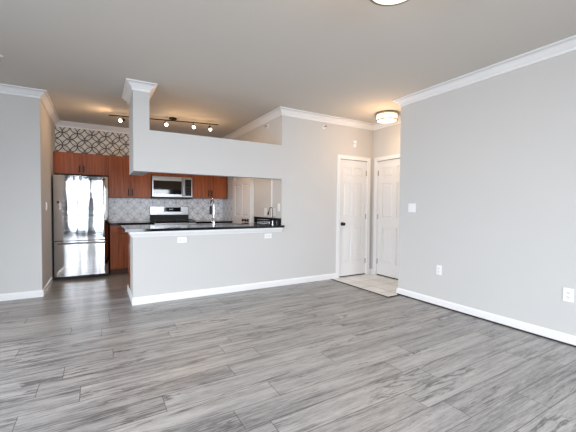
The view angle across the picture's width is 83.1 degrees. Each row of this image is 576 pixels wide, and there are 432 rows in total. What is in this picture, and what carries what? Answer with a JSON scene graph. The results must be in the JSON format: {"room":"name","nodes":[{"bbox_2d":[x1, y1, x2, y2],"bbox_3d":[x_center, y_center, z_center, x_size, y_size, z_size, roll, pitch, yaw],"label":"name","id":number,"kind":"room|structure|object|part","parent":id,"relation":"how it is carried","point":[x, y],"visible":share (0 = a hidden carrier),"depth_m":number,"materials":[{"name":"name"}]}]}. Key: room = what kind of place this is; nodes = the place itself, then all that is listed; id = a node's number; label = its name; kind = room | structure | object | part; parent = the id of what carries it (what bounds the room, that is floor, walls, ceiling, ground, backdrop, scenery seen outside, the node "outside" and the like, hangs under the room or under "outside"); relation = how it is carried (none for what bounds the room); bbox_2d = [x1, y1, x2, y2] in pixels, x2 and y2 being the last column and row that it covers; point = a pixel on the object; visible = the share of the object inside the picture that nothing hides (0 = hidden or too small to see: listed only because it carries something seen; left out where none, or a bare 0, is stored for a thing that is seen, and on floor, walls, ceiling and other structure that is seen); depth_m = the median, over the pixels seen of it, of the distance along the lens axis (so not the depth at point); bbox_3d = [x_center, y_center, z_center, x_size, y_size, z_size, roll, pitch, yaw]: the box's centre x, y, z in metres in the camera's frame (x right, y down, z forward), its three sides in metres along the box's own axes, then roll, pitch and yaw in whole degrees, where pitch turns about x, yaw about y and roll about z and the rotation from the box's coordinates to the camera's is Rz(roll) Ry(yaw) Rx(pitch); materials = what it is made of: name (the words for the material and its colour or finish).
{"room":"empty living room","nodes":[
{"label":"empty living room","id":0,"kind":"room"},
{"bbox_2d":[0,93,30,293],"bbox_3d":[-4.514,-0.270,3.603,2.625,2.700,0.120,-1,2,-30],"label":"wall","id":1,"kind":"structure","parent":0,"point":[15,269],"depth_m":4.13,"materials":[{"name":"grey paint"}]},
{"bbox_2d":[0,83,45,98],"bbox_3d":[-4.367,-1.567,3.529,2.827,0.099,0.082,-1,2,-30],"label":"crown molding","id":2,"kind":"structure","parent":1,"relation":"attached to","point":[4,88],"depth_m":4.11,"materials":[{"name":"white paint"}]},
{"bbox_2d":[0,276,52,300],"bbox_3d":[-4.670,1.021,4.026,2.759,0.091,0.964,-1,2,-30],"label":"baseboard","id":3,"kind":"structure","parent":1,"relation":"attached to","point":[37,293],"depth_m":4.21,"materials":[{"name":"white paint"}]},
{"bbox_2d":[28,97,54,290],"bbox_3d":[-3.763,-0.305,5.040,0.120,2.700,1.850,-1,2,-30],"label":"wall","id":4,"kind":"structure","parent":0,"point":[41,129],"depth_m":4.29,"materials":[{"name":"grey paint"}]},
{"bbox_2d":[40,91,59,125],"bbox_3d":[-3.616,-1.602,4.967,0.082,0.099,1.812,-1,2,-30],"label":"crown molding","id":5,"kind":"structure","parent":4,"relation":"attached to","point":[45,99],"depth_m":4.79,"materials":[{"name":"white paint"}]},
{"bbox_2d":[108,212,110,243],"bbox_3d":[-2.819,-0.343,6.590,3.070,2.700,0.120,-1,2,-30],"label":"wall","id":6,"kind":"structure","parent":0,"point":[108,212],"depth_m":6.19,"materials":[{"name":"grey paint"}]},
{"bbox_2d":[53,151,107,176],"bbox_3d":[-3.664,-0.913,5.787,0.802,0.370,0.358,-1,2,-30],"label":"upper cabinet","id":7,"kind":"object","parent":6,"relation":"attached to","point":[65,163],"visible":0.99,"depth_m":5.66,"materials":[{"name":"brown wood"}]},
{"bbox_3d":[-3.771,-0.908,5.571,0.398,0.366,0.019,-1,2,-30],"label":"cabinet door","id":8,"kind":"part","parent":7,"relation":"part of","materials":[{"name":"brown wood"}]},
{"bbox_3d":[-3.424,-0.911,5.773,0.398,0.366,0.019,-1,2,-30],"label":"cabinet door","id":9,"kind":"part","parent":7,"relation":"part of","materials":[{"name":"brown wood"}]},
{"bbox_2d":[56,120,128,133],"bbox_3d":[-2.760,-1.639,6.465,3.070,0.099,0.082,-1,2,-30],"label":"crown molding","id":10,"kind":"structure","parent":6,"relation":"attached to","point":[67,124],"depth_m":5.98,"materials":[{"name":"white paint"}]},
{"bbox_2d":[108,155,150,197],"bbox_3d":[-3.007,-0.725,6.176,0.717,0.760,0.358,-1,2,-30],"label":"upper cabinet","id":11,"kind":"object","parent":6,"relation":"attached to","point":[121,184],"visible":0.91,"depth_m":6.00,"materials":[{"name":"brown wood"}]},
{"bbox_3d":[-3.095,-0.719,5.971,0.356,0.756,0.019,-1,2,-30],"label":"cabinet door","id":12,"kind":"part","parent":11,"relation":"part of","materials":[{"name":"brown wood"}]},
{"bbox_3d":[-2.785,-0.722,6.151,0.356,0.756,0.019,-1,2,-30],"label":"cabinet door","id":13,"kind":"part","parent":11,"relation":"part of","materials":[{"name":"brown wood"}]},
{"bbox_2d":[55,126,222,220],"bbox_3d":[-2.783,-0.750,6.521,3.068,1.694,0.012,-1,2,-30],"label":"tiled wall","id":14,"kind":"structure","parent":6,"relation":"attached to","point":[119,209],"depth_m":6.25,"materials":[{"name":"grey tile"}]},
{"bbox_2d":[151,173,191,177],"bbox_3d":[-2.360,-0.946,6.546,0.770,0.330,0.358,-1,2,-30],"label":"upper cabinet","id":15,"kind":"object","parent":6,"relation":"attached to","point":[152,174],"visible":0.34,"depth_m":6.42,"materials":[{"name":"brown wood"}]},
{"bbox_3d":[-2.459,-0.941,6.334,0.382,0.326,0.019,-1,2,-30],"label":"cabinet door","id":16,"kind":"part","parent":15,"relation":"part of","materials":[{"name":"brown wood"}]},
{"bbox_2d":[150,176,191,198],"bbox_3d":[-2.341,-0.560,6.519,0.756,0.428,0.443,-1,2,-30],"label":"microwave","id":17,"kind":"object","parent":15,"relation":"attached to","point":[162,187],"visible":1,"depth_m":6.36,"materials":[{"name":"silver metal"}]},
{"bbox_3d":[-2.336,-0.570,6.348,0.593,0.398,0.029,-1,2,-30],"label":"door","id":18,"kind":"part","parent":17,"relation":"part of","materials":[{"name":"silver metal"}]},
{"bbox_3d":[-2.008,-0.573,6.539,0.160,0.398,0.029,-1,2,-30],"label":"control panel","id":19,"kind":"part","parent":17,"relation":"part of","materials":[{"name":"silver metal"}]},
{"bbox_3d":[-2.127,-0.944,6.527,0.382,0.326,0.019,-1,2,-30],"label":"cabinet door","id":20,"kind":"part","parent":15,"relation":"part of","materials":[{"name":"brown wood"}]},
{"bbox_2d":[192,175,226,198],"bbox_3d":[-1.706,-0.746,6.933,0.741,0.742,0.358,-1,2,-30],"label":"upper cabinet","id":21,"kind":"object","parent":6,"relation":"attached to","point":[204,187],"visible":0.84,"depth_m":6.81,"materials":[{"name":"brown wood"}]},
{"bbox_3d":[-1.799,-0.741,6.725,0.368,0.738,0.019,-1,2,-30],"label":"cabinet door","id":22,"kind":"part","parent":21,"relation":"part of","materials":[{"name":"brown wood"}]},
{"bbox_3d":[-1.479,-0.744,6.911,0.368,0.738,0.019,-1,2,-30],"label":"cabinet door","id":23,"kind":"part","parent":21,"relation":"part of","materials":[{"name":"brown wood"}]},
{"bbox_2d":[223,117,277,222],"bbox_3d":[-0.758,-0.319,6.219,0.120,2.700,2.595,-1,2,-30],"label":"wall","id":24,"kind":"structure","parent":0,"point":[261,134],"depth_m":5.51,"materials":[{"name":"grey paint"}]},
{"bbox_2d":[223,199,232,220],"bbox_3d":[-1.302,-0.131,7.026,0.012,0.448,0.637,-1,2,-30],"label":"tiled wall","id":25,"kind":"structure","parent":24,"relation":"attached to","point":[227,204],"depth_m":6.97,"materials":[{"name":"grey tile"}]},
{"bbox_2d":[232,177,253,222],"bbox_3d":[-0.924,-0.023,6.282,0.106,2.097,1.015,-1,2,-30],"label":"door","id":26,"kind":"structure","parent":24,"relation":"in","point":[243,188],"depth_m":6.19,"materials":[{"name":"white paint"}]},
{"bbox_3d":[-0.886,-0.023,6.305,0.018,2.097,1.015,-1,2,-30],"label":"casing","id":27,"kind":"part","parent":26,"relation":"part of","materials":[{"name":"white paint"}]},
{"bbox_2d":[223,107,281,139],"bbox_3d":[-0.786,-1.614,6.044,0.082,0.099,2.797,-1,2,-30],"label":"crown molding","id":28,"kind":"structure","parent":24,"relation":"attached to","point":[275,113],"depth_m":5.63,"materials":[{"name":"white paint"}]},
{"bbox_2d":[254,216,280,224],"bbox_3d":[-0.355,0.074,5.392,0.018,0.104,0.972,-1,2,-30],"label":"backsplash","id":29,"kind":"structure","parent":24,"relation":"attached to","point":[277,221],"depth_m":5.28,"materials":[{"name":"black stone"}]},
{"bbox_2d":[271,179,271,216],"bbox_3d":[-0.264,-0.312,5.237,0.012,0.650,0.020,-1,2,-30],"label":"trim strip","id":30,"kind":"object","parent":24,"relation":"attached to","point":[271,179],"visible":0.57,"depth_m":5.23,"materials":[{"name":"white paint"}]},
{"bbox_2d":[129,90,372,297],"bbox_3d":[-0.332,-0.287,5.194,3.945,2.700,0.635,-1,2,-30],"label":"wall","id":31,"kind":"structure","parent":0,"point":[307,188],"depth_m":4.73,"materials":[{"name":"grey paint"}]},
{"bbox_2d":[122,78,156,104],"bbox_3d":[-1.939,-1.570,4.218,0.344,0.099,0.799,-1,2,-30],"label":"crown molding","id":32,"kind":"structure","parent":31,"relation":"attached to","point":[130,85],"depth_m":3.94,"materials":[{"name":"white paint"}]},
{"bbox_2d":[177,237,186,242],"bbox_3d":[-1.377,0.312,4.232,0.118,0.072,0.009,-1,2,-30],"label":"wall outlet","id":33,"kind":"object","parent":31,"relation":"attached to","point":[179,239],"visible":1,"depth_m":4.23,"materials":[{"name":"white plastic"}]},
{"bbox_2d":[120,216,284,231],"bbox_3d":[-1.249,0.101,4.838,2.169,0.137,1.030,-1,2,-30],"label":"countertop","id":34,"kind":"structure","parent":31,"relation":"on","point":[276,221],"depth_m":4.55,"materials":[{"name":"black stone"}]},
{"bbox_2d":[208,198,215,225],"bbox_3d":[-1.120,-0.058,4.706,0.108,0.396,0.198,-1,2,-30],"label":"kitchen faucet","id":35,"kind":"object","parent":34,"relation":"on","point":[212,199],"visible":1,"depth_m":4.65,"materials":[{"name":"silver metal"}]},
{"bbox_3d":[-1.100,-0.114,4.721,0.023,0.286,0.173,-1,2,-30],"label":"spout","id":36,"kind":"part","parent":35,"relation":"part of","materials":[{"name":"silver metal"}]},
{"bbox_2d":[194,224,239,225],"bbox_3d":[-1.081,0.254,4.993,0.744,0.230,0.414,-1,2,-30],"label":"sink","id":37,"kind":"object","parent":34,"relation":"in","point":[209,224],"visible":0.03,"depth_m":5.19,"materials":[{"name":"silver metal"}]},
{"bbox_2d":[257,219,268,224],"bbox_3d":[-0.389,0.094,5.124,0.126,0.078,0.205,-1,2,-30],"label":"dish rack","id":38,"kind":"object","parent":34,"relation":"on","point":[257,219],"visible":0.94,"depth_m":5.15,"materials":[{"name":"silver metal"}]},
{"bbox_2d":[128,228,282,237],"bbox_3d":[-1.103,0.213,4.611,2.098,0.068,0.455,-1,2,-30],"label":"trim","id":39,"kind":"structure","parent":31,"relation":"attached to","point":[251,230],"depth_m":4.33,"materials":[{"name":"white paint"}]},
{"bbox_2d":[127,273,335,305],"bbox_3d":[-0.741,1.018,5.083,3.133,0.091,0.809,-1,2,-30],"label":"baseboard","id":40,"kind":"structure","parent":31,"relation":"attached to","point":[235,288],"depth_m":4.52,"materials":[{"name":"white paint"}]},
{"bbox_2d":[264,233,271,237],"bbox_3d":[-0.297,0.298,4.860,0.118,0.072,0.009,-1,2,-30],"label":"wall outlet","id":41,"kind":"object","parent":31,"relation":"attached to","point":[269,235],"visible":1,"depth_m":4.86,"materials":[{"name":"white plastic"}]},
{"bbox_2d":[280,106,372,129],"bbox_3d":[0.712,-1.584,5.345,1.967,0.099,0.082,-1,2,-30],"label":"crown molding","id":42,"kind":"structure","parent":31,"relation":"attached to","point":[285,111],"depth_m":5.28,"materials":[{"name":"white paint"}]},
{"bbox_2d":[336,154,370,277],"bbox_3d":[1.144,0.008,5.697,0.755,2.097,0.105,-1,2,-30],"label":"door","id":43,"kind":"structure","parent":31,"relation":"in","point":[353,177],"depth_m":5.71,"materials":[{"name":"white paint"}]},
{"bbox_2d":[0,270,575,431],"bbox_3d":[-0.711,1.175,2.217,8.020,0.062,9.920,-1,2,-30],"label":"floor","id":44,"kind":"structure","parent":0,"point":[329,355],"depth_m":2.49,"materials":[{"name":"grey wood"}]},
{"bbox_2d":[53,173,108,279],"bbox_3d":[-3.564,0.166,5.645,0.765,1.724,0.751,-1,2,-30],"label":"refrigerator","id":45,"kind":"object","parent":44,"relation":"on","point":[80,203],"visible":1,"depth_m":5.36,"materials":[{"name":"silver metal"}]},
{"bbox_3d":[-3.421,-0.133,5.396,0.765,1.060,0.079,-1,2,-30],"label":"fridge door","id":46,"kind":"part","parent":45,"relation":"part of","materials":[{"name":"silver metal"}]},
{"bbox_3d":[-3.427,0.697,5.419,0.765,0.570,0.079,-1,2,-30],"label":"freezer drawer","id":47,"kind":"part","parent":45,"relation":"part of","materials":[{"name":"silver metal"}]},
{"bbox_3d":[-3.393,0.451,5.358,0.686,0.027,0.067,-1,2,-30],"label":"handle","id":48,"kind":"part","parent":45,"relation":"part of","materials":[{"name":"silver metal"}]},
{"bbox_3d":[-3.112,-0.139,5.501,0.022,0.969,0.064,-1,2,-30],"label":"handle","id":49,"kind":"part","parent":45,"relation":"part of","materials":[{"name":"silver metal"}]},
{"bbox_2d":[109,225,127,273],"bbox_3d":[-3.089,0.586,5.994,0.350,0.869,0.663,-1,2,-30],"label":"base cabinet","id":50,"kind":"object","parent":44,"relation":"on","point":[118,239],"visible":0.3,"depth_m":5.73,"materials":[{"name":"brown wood"}]},
{"bbox_3d":[-2.942,0.235,5.737,0.346,0.142,0.019,-1,2,-30],"label":"drawer","id":51,"kind":"part","parent":50,"relation":"part of","materials":[{"name":"brown wood"}]},
{"bbox_3d":[-2.945,0.619,5.748,0.346,0.617,0.019,-1,2,-30],"label":"cabinet door","id":52,"kind":"part","parent":50,"relation":"part of","materials":[{"name":"brown wood"}]},
{"bbox_2d":[128,233,129,287],"bbox_3d":[-1.245,0.617,4.906,2.048,0.893,0.754,-1,2,-30],"label":"base cabinet","id":53,"kind":"object","parent":44,"relation":"on","point":[128,233],"visible":0.02,"depth_m":4.54,"materials":[{"name":"brown wood"}]},
{"bbox_2d":[150,206,195,224],"bbox_3d":[-2.275,0.412,6.429,0.760,1.202,0.717,-1,2,-30],"label":"range","id":54,"kind":"object","parent":44,"relation":"on","point":[158,214],"visible":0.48,"depth_m":6.61,"materials":[{"name":"silver metal"}]},
{"bbox_2d":[151,220,195,222],"bbox_3d":[-2.278,0.110,6.430,0.760,0.020,0.605,-1,2,-30],"label":"cooktop","id":55,"kind":"object","parent":54,"relation":"in","point":[155,221],"depth_m":6.22,"materials":[{"name":"black glass"}]},
{"bbox_3d":[-2.128,0.176,6.174,0.760,0.095,0.038,-1,2,-30],"label":"control panel","id":56,"kind":"part","parent":54,"relation":"part of","materials":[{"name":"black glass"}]},
{"bbox_2d":[331,279,398,296],"bbox_3d":[1.136,1.075,4.979,0.247,0.006,1.260,-1,2,-30],"label":"threshold","id":57,"kind":"object","parent":44,"relation":"on","point":[331,279],"visible":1,"depth_m":4.72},
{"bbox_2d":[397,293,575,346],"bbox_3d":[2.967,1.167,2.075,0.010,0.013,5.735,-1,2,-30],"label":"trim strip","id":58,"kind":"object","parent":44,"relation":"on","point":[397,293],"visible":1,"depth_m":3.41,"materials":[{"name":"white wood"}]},
{"bbox_3d":[-1.634,0.572,6.841,0.743,0.869,0.663,-1,2,-30],"label":"base cabinet","id":59,"kind":"object","parent":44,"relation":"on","visible":0},
{"bbox_2d":[195,220,232,223],"bbox_3d":[-1.632,0.117,6.836,0.752,0.038,0.646,-1,2,-30],"label":"countertop","id":60,"kind":"structure","parent":59,"relation":"on","point":[197,221],"depth_m":6.63,"materials":[{"name":"black stone"}]},
{"bbox_3d":[-2.780,0.583,6.174,0.358,0.869,0.663,-1,2,-30],"label":"base cabinet","id":61,"kind":"object","parent":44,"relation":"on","visible":0},
{"bbox_2d":[109,221,153,224],"bbox_3d":[-2.935,0.130,6.078,0.718,0.038,0.646,-1,2,-30],"label":"countertop","id":62,"kind":"structure","parent":61,"relation":"on","point":[111,222],"depth_m":5.87,"materials":[{"name":"black stone"}]},
{"bbox_2d":[0,0,575,137],"bbox_3d":[-0.649,-1.593,2.163,8.120,0.080,9.920,-1,2,-30],"label":"ceiling","id":63,"kind":"structure","parent":0,"point":[228,64],"depth_m":3.08,"materials":[{"name":"paint"}]},
{"bbox_2d":[109,115,217,130],"bbox_3d":[-2.044,-1.570,5.465,1.722,0.170,0.130,0,2,-20],"label":"track light","id":64,"kind":"object","parent":63,"relation":"attached to","point":[170,118],"visible":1,"depth_m":5.46,"materials":[{"name":"brown metal"}]},
{"bbox_2d":[375,111,398,123],"bbox_3d":[1.559,-1.553,5.129,0.356,0.137,0.356,-1,2,-30],"label":"ceiling light","id":65,"kind":"object","parent":63,"relation":"attached to","point":[385,117],"visible":1,"depth_m":5.02,"materials":[{"name":"white glass"}]},
{"bbox_2d":[370,0,409,5],"bbox_3d":[0.669,-1.471,2.038,0.356,0.137,0.356,-1,2,-30],"label":"ceiling light","id":66,"kind":"object","parent":63,"relation":"attached to","point":[377,2],"visible":1,"depth_m":2.16,"materials":[{"name":"white glass"}]},
{"bbox_3d":[0.668,-1.454,2.038,0.320,0.103,0.320,-1,2,-30],"label":"lamp shade","id":67,"kind":"part","parent":66,"relation":"part of","materials":[{"name":"white glass"}]},
{"bbox_2d":[371,123,400,268],"bbox_3d":[1.880,-0.279,5.435,0.120,2.700,1.415,-1,2,-30],"label":"wall","id":68,"kind":"structure","parent":0,"point":[386,141],"depth_m":5.65,"materials":[{"name":"grey paint"}]},
{"bbox_2d":[373,154,399,279],"bbox_3d":[1.780,0.018,5.492,0.105,2.097,0.888,-1,2,-30],"label":"door","id":69,"kind":"structure","parent":68,"relation":"in","point":[387,173],"depth_m":5.65,"materials":[{"name":"white paint"}]},
{"bbox_2d":[373,115,400,130],"bbox_3d":[1.810,-1.576,5.332,0.082,0.099,1.210,-1,2,-30],"label":"crown molding","id":70,"kind":"structure","parent":68,"relation":"attached to","point":[376,126],"depth_m":5.63,"materials":[{"name":"white paint"}]},
{"bbox_2d":[398,50,575,335],"bbox_3d":[3.288,-0.178,2.218,0.683,2.700,5.735,-1,2,-30],"label":"wall","id":71,"kind":"structure","parent":0,"point":[488,166],"depth_m":3.40,"materials":[{"name":"grey paint"}]},
{"bbox_2d":[408,203,415,211],"bbox_3d":[1.653,-0.109,4.339,0.009,0.118,0.118,-1,2,-30],"label":"light switch","id":72,"kind":"object","parent":71,"relation":"attached to","point":[411,206],"visible":1,"depth_m":4.34,"materials":[{"name":"white plastic"}]},
{"bbox_2d":[436,265,441,274],"bbox_3d":[1.857,0.664,4.002,0.009,0.118,0.072,-1,2,-30],"label":"wall outlet","id":73,"kind":"object","parent":71,"relation":"attached to","point":[438,267],"visible":1,"depth_m":3.99,"materials":[{"name":"white plastic"}]},
{"bbox_2d":[392,35,575,106],"bbox_3d":[2.945,-1.475,2.024,0.082,0.099,5.817,-1,2,-30],"label":"crown molding","id":74,"kind":"structure","parent":71,"relation":"attached to","point":[566,45],"depth_m":3.37,"materials":[{"name":"white paint"}]},
{"bbox_2d":[396,288,575,345],"bbox_3d":[3.261,1.125,2.252,0.677,0.091,5.749,-1,2,-30],"label":"baseboard","id":75,"kind":"structure","parent":71,"relation":"attached to","point":[542,331],"depth_m":3.42,"materials":[{"name":"white paint"}]},
{"bbox_2d":[563,287,573,302],"bbox_3d":[2.499,0.704,2.899,0.009,0.122,0.078,-1,2,-30],"label":"wall outlet","id":76,"kind":"object","parent":71,"relation":"attached to","point":[568,293],"visible":1,"depth_m":2.90,"materials":[{"name":"white plastic"}]}
]}

